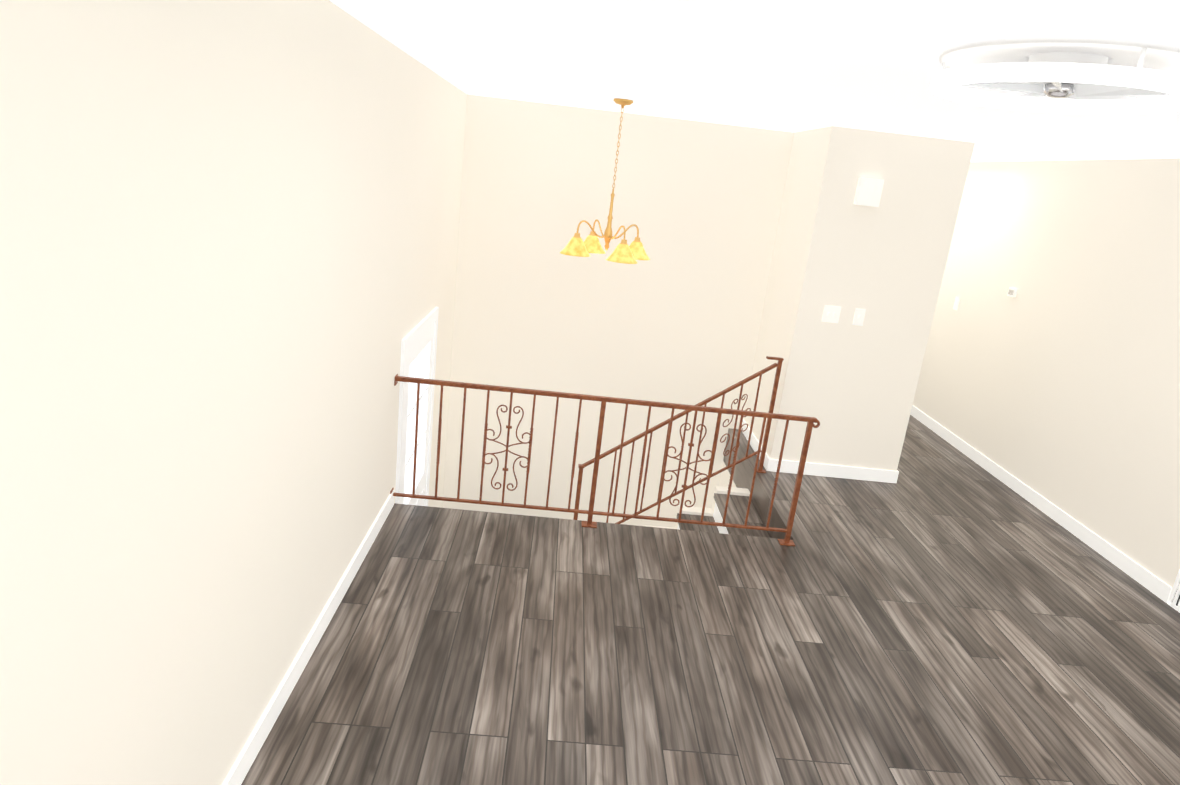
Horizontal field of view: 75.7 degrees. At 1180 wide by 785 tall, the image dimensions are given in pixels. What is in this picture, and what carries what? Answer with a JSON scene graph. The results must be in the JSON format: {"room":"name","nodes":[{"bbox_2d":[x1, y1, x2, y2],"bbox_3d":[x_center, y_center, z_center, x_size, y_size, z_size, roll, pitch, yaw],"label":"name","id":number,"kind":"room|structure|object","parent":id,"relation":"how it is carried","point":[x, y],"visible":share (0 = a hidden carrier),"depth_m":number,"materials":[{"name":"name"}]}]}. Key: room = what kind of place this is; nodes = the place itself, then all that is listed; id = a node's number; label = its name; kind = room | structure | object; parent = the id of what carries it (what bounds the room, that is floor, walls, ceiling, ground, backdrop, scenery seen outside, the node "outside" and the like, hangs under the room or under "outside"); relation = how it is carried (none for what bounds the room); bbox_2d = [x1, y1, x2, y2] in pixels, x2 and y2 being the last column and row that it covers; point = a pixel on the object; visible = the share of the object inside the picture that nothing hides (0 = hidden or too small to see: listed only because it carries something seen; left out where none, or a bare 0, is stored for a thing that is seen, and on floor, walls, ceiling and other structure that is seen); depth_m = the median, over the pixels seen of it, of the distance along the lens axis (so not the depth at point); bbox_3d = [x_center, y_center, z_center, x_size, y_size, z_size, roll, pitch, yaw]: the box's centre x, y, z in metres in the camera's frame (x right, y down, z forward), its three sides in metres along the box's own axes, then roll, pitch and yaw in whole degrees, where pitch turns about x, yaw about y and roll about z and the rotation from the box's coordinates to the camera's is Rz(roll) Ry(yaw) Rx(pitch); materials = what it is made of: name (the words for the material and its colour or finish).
{"room":"stair landing","nodes":[
{"label":"stair landing","id":0,"kind":"room"},
{"bbox_2d":[0,0,466,784],"bbox_3d":[-1.213,1.393,2.207,0.150,5.060,9.250,6,16,-3],"label":"wall","id":1,"kind":"structure","parent":0,"point":[228,246],"depth_m":1.88,"materials":[{"name":"paint"}]},
{"bbox_2d":[222,490,394,784],"bbox_3d":[-1.103,1.584,1.175,0.013,0.095,6.860,6,16,-3],"label":"baseboard","id":2,"kind":"structure","parent":1,"relation":"attached to","point":[251,749],"depth_m":2.95,"materials":[{"name":"white wood"}]},
{"bbox_2d":[395,307,438,505],"bbox_3d":[-1.150,0.566,5.097,0.072,2.120,1.080,6,16,-3],"label":"entry door","id":3,"kind":"structure","parent":1,"relation":"in","point":[418,348],"depth_m":4.91,"materials":[{"name":"white wood"}]},
{"bbox_2d":[443,94,793,527],"bbox_3d":[0.051,0.243,6.633,2.540,5.060,0.150,6,16,-3],"label":"wall","id":4,"kind":"structure","parent":0,"point":[676,318],"depth_m":6.25,"materials":[{"name":"paint"}]},
{"bbox_2d":[642,486,749,528],"bbox_3d":[0.439,1.840,6.033,1.267,2.430,0.095,6,16,-3],"label":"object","id":5,"kind":"structure","parent":0,"point":[718,490],"depth_m":5.73,"materials":[{"name":"paint"}]},
{"bbox_2d":[573,356,783,523],"bbox_3d":[0.602,0.648,5.677,1.392,2.010,0.060,6,16,-3],"label":"stair railing","id":6,"kind":"object","parent":5,"relation":"on","point":[778,365],"visible":0.77,"depth_m":5.59,"materials":[{"name":"brown metal"}]},
{"bbox_2d":[241,415,1179,784],"bbox_3d":[1.021,1.272,3.772,4.710,0.300,12.250,6,16,-3],"label":"floor","id":7,"kind":"structure","parent":0,"point":[465,647],"depth_m":3.44,"materials":[{"name":"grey wood"}]},
{"bbox_2d":[390,374,819,545],"bbox_3d":[0.077,0.406,4.393,2.414,0.801,0.070,6,16,-3],"label":"railing","id":8,"kind":"object","parent":7,"relation":"on","point":[786,540],"visible":1,"depth_m":4.37,"materials":[{"name":"brown metal"}]},
{"bbox_2d":[677,493,771,537],"bbox_3d":[0.506,1.411,5.302,1.287,1.150,1.057,6,16,-3],"label":"stair","id":9,"kind":"structure","parent":0,"point":[736,509],"depth_m":5.46,"materials":[{"name":"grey wood"}]},
{"bbox_2d":[719,461,736,487],"bbox_3d":[1.138,1.994,6.009,0.150,2.300,2.070,6,16,-3],"label":"wall","id":10,"kind":"structure","parent":0,"point":[725,478],"depth_m":6.54,"materials":[{"name":"paint"}]},
{"bbox_2d":[330,0,1179,161],"bbox_3d":[2.930,-1.149,3.170,7.970,0.150,12.400,6,16,-3],"label":"ceiling","id":11,"kind":"structure","parent":0,"point":[800,65],"depth_m":2.97,"materials":[{"name":"paint"}]},
{"bbox_2d":[560,98,649,263],"bbox_3d":[0.160,-1.392,4.981,0.534,0.994,0.534,11,17,17],"label":"chandelier","id":12,"kind":"object","parent":11,"relation":"hanging from","point":[624,252],"visible":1,"depth_m":4.97,"materials":[{"name":"gold metal"}]},
{"bbox_2d":[930,27,1179,113],"bbox_3d":[1.210,-0.826,1.933,0.616,0.147,0.616,6,16,-3],"label":"fan light","id":13,"kind":"object","parent":11,"relation":"attached to","point":[1087,70],"visible":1,"depth_m":1.84,"materials":[{"name":"white plastic"}]},
{"bbox_2d":[744,126,974,470],"bbox_3d":[1.920,-1.116,7.344,0.970,2.460,4.080,6,16,-3],"label":"wall","id":14,"kind":"structure","parent":0,"point":[847,384],"depth_m":5.39,"materials":[{"name":"paint"}]},
{"bbox_2d":[741,419,768,464],"bbox_3d":[1.329,0.406,6.150,0.013,0.095,0.910,6,16,-3],"label":"baseboard","id":15,"kind":"structure","parent":14,"relation":"attached to","point":[754,443],"depth_m":6.17,"materials":[{"name":"white wood"}]},
{"bbox_2d":[763,457,898,482],"bbox_3d":[1.819,0.590,5.709,0.983,0.095,0.013,6,16,-3],"label":"baseboard","id":16,"kind":"structure","parent":14,"relation":"attached to","point":[816,469],"depth_m":5.71,"materials":[{"name":"white wood"}]},
{"bbox_2d":[822,305,840,322],"bbox_3d":[1.708,-0.552,5.370,0.118,0.118,0.016,6,16,-3],"label":"light switch","id":17,"kind":"object","parent":14,"relation":"attached to","point":[831,314],"visible":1,"depth_m":5.37,"materials":[{"name":"white plastic"}]},
{"bbox_2d":[852,308,865,325],"bbox_3d":[1.907,-0.533,5.380,0.072,0.118,0.016,6,16,-3],"label":"light switch","id":18,"kind":"object","parent":14,"relation":"attached to","point":[859,316],"visible":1,"depth_m":5.38,"materials":[{"name":"white plastic"}]},
{"bbox_2d":[853,177,883,206],"bbox_3d":[1.880,-1.351,5.122,0.160,0.180,0.046,6,16,-3],"label":"door chime","id":19,"kind":"object","parent":14,"relation":"attached to","point":[868,192],"visible":1,"depth_m":5.10,"materials":[{"name":"white plastic"}]},
{"bbox_2d":[913,158,1179,587],"bbox_3d":[3.474,-0.555,6.028,0.130,2.460,6.970,6,16,-3],"label":"wall","id":20,"kind":"structure","parent":0,"point":[1056,381],"depth_m":5.36,"materials":[{"name":"paint"}]},
{"bbox_2d":[953,297,959,309],"bbox_3d":[3.381,-0.823,7.016,0.016,0.118,0.072,6,16,-3],"label":"light switch","id":21,"kind":"object","parent":20,"relation":"attached to","point":[956,303],"visible":1,"depth_m":7.01,"materials":[{"name":"white plastic"}]},
{"bbox_2d":[1007,287,1017,297],"bbox_3d":[3.415,-0.811,6.145,0.026,0.070,0.090,6,16,-3],"label":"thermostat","id":22,"kind":"object","parent":20,"relation":"attached to","point":[1012,291],"visible":0.96,"depth_m":6.12,"materials":[{"name":"white plastic"}]},
{"bbox_2d":[910,405,1171,602],"bbox_3d":[3.263,0.371,7.016,0.013,0.095,5.590,6,16,-3],"label":"baseboard","id":23,"kind":"structure","parent":20,"relation":"attached to","point":[1066,521],"depth_m":5.33,"materials":[{"name":"white wood"}]},
{"bbox_2d":[1167,569,1179,612],"bbox_3d":[3.321,1.230,3.866,0.016,0.223,0.920,6,16,-3],"label":"air vent","id":24,"kind":"object","parent":20,"relation":"in","point":[1173,600],"visible":0.98,"depth_m":4.28,"materials":[{"name":"white"}]}
]}

